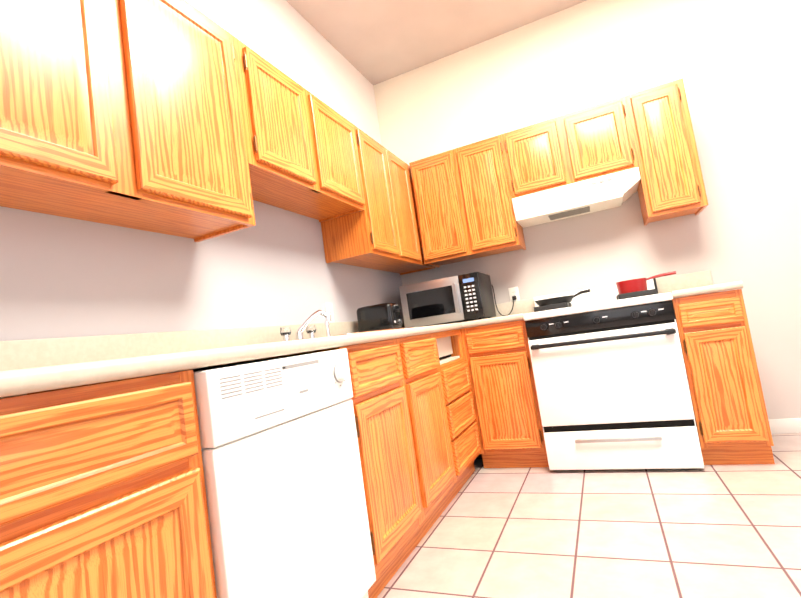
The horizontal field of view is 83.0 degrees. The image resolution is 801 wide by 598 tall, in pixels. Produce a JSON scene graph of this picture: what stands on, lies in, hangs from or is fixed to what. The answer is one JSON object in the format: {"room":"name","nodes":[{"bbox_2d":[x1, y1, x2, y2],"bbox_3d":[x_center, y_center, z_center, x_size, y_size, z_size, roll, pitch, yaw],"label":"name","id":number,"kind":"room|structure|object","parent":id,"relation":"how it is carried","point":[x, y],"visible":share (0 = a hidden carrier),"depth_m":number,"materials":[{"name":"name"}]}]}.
{"room":"kitchen","nodes":[
{"label":"kitchen","id":0,"kind":"room"},
{"bbox_2d":[0,0,403,379],"bbox_3d":[-1.125,-0.354,1.343,0.120,3.000,5.200,-10,-5,23],"label":"wall","id":1,"kind":"structure","parent":0,"point":[61,277],"depth_m":1.90,"materials":[{"name":"paint"}]},
{"bbox_2d":[0,0,155,222],"bbox_3d":[-1.023,-0.643,1.128,0.322,0.762,0.539,-10,-5,23],"label":"upper cabinet","id":2,"kind":"object","parent":1,"relation":"attached to","point":[75,142],"depth_m":1.16,"materials":[{"name":"brown wood"}]},
{"bbox_2d":[100,0,271,241],"bbox_3d":[-0.829,-0.635,1.565,0.322,0.762,0.605,-10,-5,23],"label":"upper cabinet","id":3,"kind":"object","parent":1,"relation":"attached to","point":[183,118],"depth_m":1.53,"materials":[{"name":"brown wood"}]},
{"bbox_2d":[252,50,335,247],"bbox_3d":[-0.635,-0.627,2.004,0.322,0.762,0.535,-10,-5,23],"label":"upper cabinet","id":4,"kind":"object","parent":1,"relation":"attached to","point":[289,113],"depth_m":2.05,"materials":[{"name":"brown wood"}]},
{"bbox_2d":[325,303,334,322],"bbox_3d":[-0.409,0.080,2.628,0.008,0.116,0.070,-10,-5,23],"label":"outlet","id":5,"kind":"object","parent":1,"relation":"attached to","point":[329,308],"visible":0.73,"depth_m":2.63,"materials":[{"name":"white plastic"}]},
{"bbox_2d":[316,97,379,263],"bbox_3d":[-0.447,-0.619,2.427,0.322,0.762,0.542,-10,-5,23],"label":"upper cabinet","id":6,"kind":"object","parent":1,"relation":"attached to","point":[350,191],"depth_m":2.55,"materials":[{"name":"brown wood"}]},
{"bbox_2d":[346,133,435,274],"bbox_3d":[-0.133,-0.605,3.134,0.322,0.762,1.125,-10,-5,23],"label":"upper cabinet","id":7,"kind":"object","parent":1,"relation":"attached to","point":[393,201],"depth_m":2.96,"materials":[{"name":"brown wood"}]},
{"bbox_2d":[286,0,586,84],"bbox_3d":[0.786,-2.268,0.531,4.840,0.100,5.440,-10,-5,23],"label":"ceiling","id":8,"kind":"structure","parent":0,"point":[373,42],"depth_m":3.17,"materials":[{"name":"paint"}]},
{"bbox_2d":[373,0,800,420],"bbox_3d":[2.085,-0.693,2.836,4.840,3.000,0.120,-10,-5,23],"label":"wall","id":9,"kind":"structure","parent":0,"point":[735,65],"depth_m":2.94,"materials":[{"name":"paint"}]},
{"bbox_2d":[508,287,519,301],"bbox_3d":[0.831,-0.027,3.308,0.070,0.116,0.008,-10,-5,23],"label":"outlet","id":10,"kind":"object","parent":9,"relation":"attached to","point":[513,291],"visible":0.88,"depth_m":3.31,"materials":[{"name":"white plastic"}]},
{"bbox_2d":[409,78,707,267],"bbox_3d":[0.966,-0.767,3.088,1.752,0.762,0.323,-10,-5,23],"label":"upper cabinet","id":11,"kind":"object","parent":9,"relation":"attached to","point":[464,195],"visible":0.98,"depth_m":2.92,"materials":[{"name":"brown wood"}]},
{"bbox_2d":[512,167,640,227],"bbox_3d":[1.156,-0.651,2.998,0.756,0.152,0.330,-10,-5,23],"label":"range hood","id":12,"kind":"object","parent":11,"relation":"attached to","point":[606,192],"visible":1,"depth_m":2.89,"materials":[{"name":"white metal"}]},
{"bbox_2d":[768,418,800,433],"bbox_3d":[3.203,0.575,2.240,2.515,0.085,0.014,-10,-5,23],"label":"baseboard","id":13,"kind":"structure","parent":9,"relation":"attached to","point":[785,426],"depth_m":2.65,"materials":[{"name":"white paint"}]},
{"bbox_2d":[377,433,800,597],"bbox_3d":[1.225,0.781,0.279,4.800,0.080,5.400,-10,-5,23],"label":"floor","id":14,"kind":"structure","parent":0,"point":[720,531],"depth_m":1.77,"materials":[{"name":"tile"}]},
{"bbox_2d":[0,366,216,597],"bbox_3d":[-0.746,0.628,0.854,0.628,0.874,0.459,-10,-5,23],"label":"base cabinet","id":15,"kind":"object","parent":14,"relation":"on","point":[102,490],"depth_m":0.77,"materials":[{"name":"brown wood"}]},
{"bbox_2d":[193,348,375,597],"bbox_3d":[-0.503,0.635,1.327,0.634,0.868,0.592,-10,-5,23],"label":"dishwasher","id":16,"kind":"object","parent":14,"relation":"on","point":[286,499],"visible":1,"depth_m":1.15,"materials":[{"name":"white metal"}]},
{"bbox_2d":[212,345,387,597],"bbox_3d":[-0.530,0.637,1.342,0.628,0.874,0.677,-10,-5,23],"label":"base cabinet","id":17,"kind":"object","parent":14,"relation":"on","point":[361,418],"depth_m":1.54,"materials":[{"name":"brown wood"}]},
{"bbox_2d":[356,331,463,581],"bbox_3d":[-0.213,0.651,2.055,0.628,0.874,0.967,-10,-5,23],"label":"base cabinet","id":18,"kind":"object","parent":14,"relation":"on","point":[417,465],"depth_m":1.88,"materials":[{"name":"brown wood"}]},
{"bbox_2d":[0,319,467,397],"bbox_3d":[-0.270,0.146,2.092,0.660,0.140,3.115,-10,-5,23],"label":"countertop","id":19,"kind":"structure","parent":18,"relation":"on","point":[33,365],"depth_m":1.27,"materials":[{"name":"laminate"}]},
{"bbox_2d":[280,310,330,340],"bbox_3d":[-0.410,0.129,2.209,0.163,0.145,0.391,-10,-5,23],"label":"faucet","id":20,"kind":"object","parent":19,"relation":"on","point":[285,332],"visible":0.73,"depth_m":2.17,"materials":[{"name":"silver metal"}]},
{"bbox_2d":[281,327,412,355],"bbox_3d":[-0.273,0.261,2.070,0.516,0.177,0.670,-10,-5,23],"label":"sink","id":21,"kind":"object","parent":19,"relation":"in","point":[364,332],"visible":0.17,"depth_m":1.82,"materials":[{"name":"silver metal"}]},
{"bbox_2d":[356,303,401,331],"bbox_3d":[-0.121,0.122,2.760,0.262,0.176,0.150,-10,-5,23],"label":"toaster","id":22,"kind":"object","parent":19,"relation":"on","point":[383,316],"visible":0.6,"depth_m":2.69,"materials":[{"name":"black plastic"}]},
{"bbox_2d":[399,272,495,327],"bbox_3d":[0.335,0.024,3.221,0.570,0.316,0.400,-10,-5,23],"label":"microwave","id":23,"kind":"object","parent":19,"relation":"on","point":[460,298],"visible":0.96,"depth_m":3.06,"materials":[{"name":"silver plastic"}]},
{"bbox_2d":[492,285,513,315],"bbox_3d":[0.752,0.003,3.285,0.142,0.243,0.051,-10,-5,23],"label":"cord","id":24,"kind":"object","parent":23,"relation":"attached to","point":[496,305],"visible":1,"depth_m":3.29,"materials":[{"name":"black plastic"}]},
{"bbox_2d":[444,329,480,483],"bbox_3d":[0.063,0.663,2.677,0.628,0.874,0.544,-10,-5,23],"label":"base cabinet","id":25,"kind":"object","parent":14,"relation":"on","point":[458,371],"depth_m":2.64,"materials":[{"name":"brown wood"}]},
{"bbox_2d":[461,320,548,467],"bbox_3d":[0.737,0.592,2.998,0.398,0.874,0.628,-10,-5,23],"label":"base cabinet","id":26,"kind":"object","parent":14,"relation":"on","point":[505,399],"visible":0.9,"depth_m":2.71,"materials":[{"name":"brown wood"}]},
{"bbox_2d":[468,298,534,327],"bbox_3d":[0.688,0.086,3.026,0.346,0.140,0.634,-10,-5,23],"label":"countertop","id":27,"kind":"structure","parent":26,"relation":"on","point":[520,307],"depth_m":3.25,"materials":[{"name":"laminate"}]},
{"bbox_2d":[523,278,703,469],"bbox_3d":[1.228,0.423,2.717,0.759,1.022,0.693,-10,-5,23],"label":"gas range","id":28,"kind":"object","parent":14,"relation":"on","point":[610,379],"visible":1,"depth_m":2.43,"materials":[{"name":"white metal"}]},
{"bbox_2d":[535,289,590,305],"bbox_3d":[1.050,-0.002,2.937,0.351,0.062,0.250,-10,-5,23],"label":"frying pan","id":29,"kind":"object","parent":28,"relation":"on","point":[555,300],"visible":0.9,"depth_m":2.86,"materials":[{"name":"black metal"}]},
{"bbox_2d":[616,271,675,293],"bbox_3d":[1.487,-0.094,2.745,0.325,0.089,0.170,-10,-5,23],"label":"saucepan","id":30,"kind":"object","parent":28,"relation":"on","point":[632,285],"visible":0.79,"depth_m":2.70,"materials":[{"name":"red metal"}]},
{"bbox_2d":[672,289,774,464],"bbox_3d":[1.746,0.410,2.553,0.301,0.874,0.628,-10,-5,23],"label":"base cabinet","id":31,"kind":"object","parent":14,"relation":"on","point":[727,399],"visible":0.98,"depth_m":2.27,"materials":[{"name":"brown wood"}]},
{"bbox_2d":[656,270,742,297],"bbox_3d":[1.675,-0.092,2.591,0.304,0.140,0.634,-10,-5,23],"label":"countertop","id":32,"kind":"structure","parent":31,"relation":"on","point":[696,283],"depth_m":2.83,"materials":[{"name":"laminate"}]}
]}

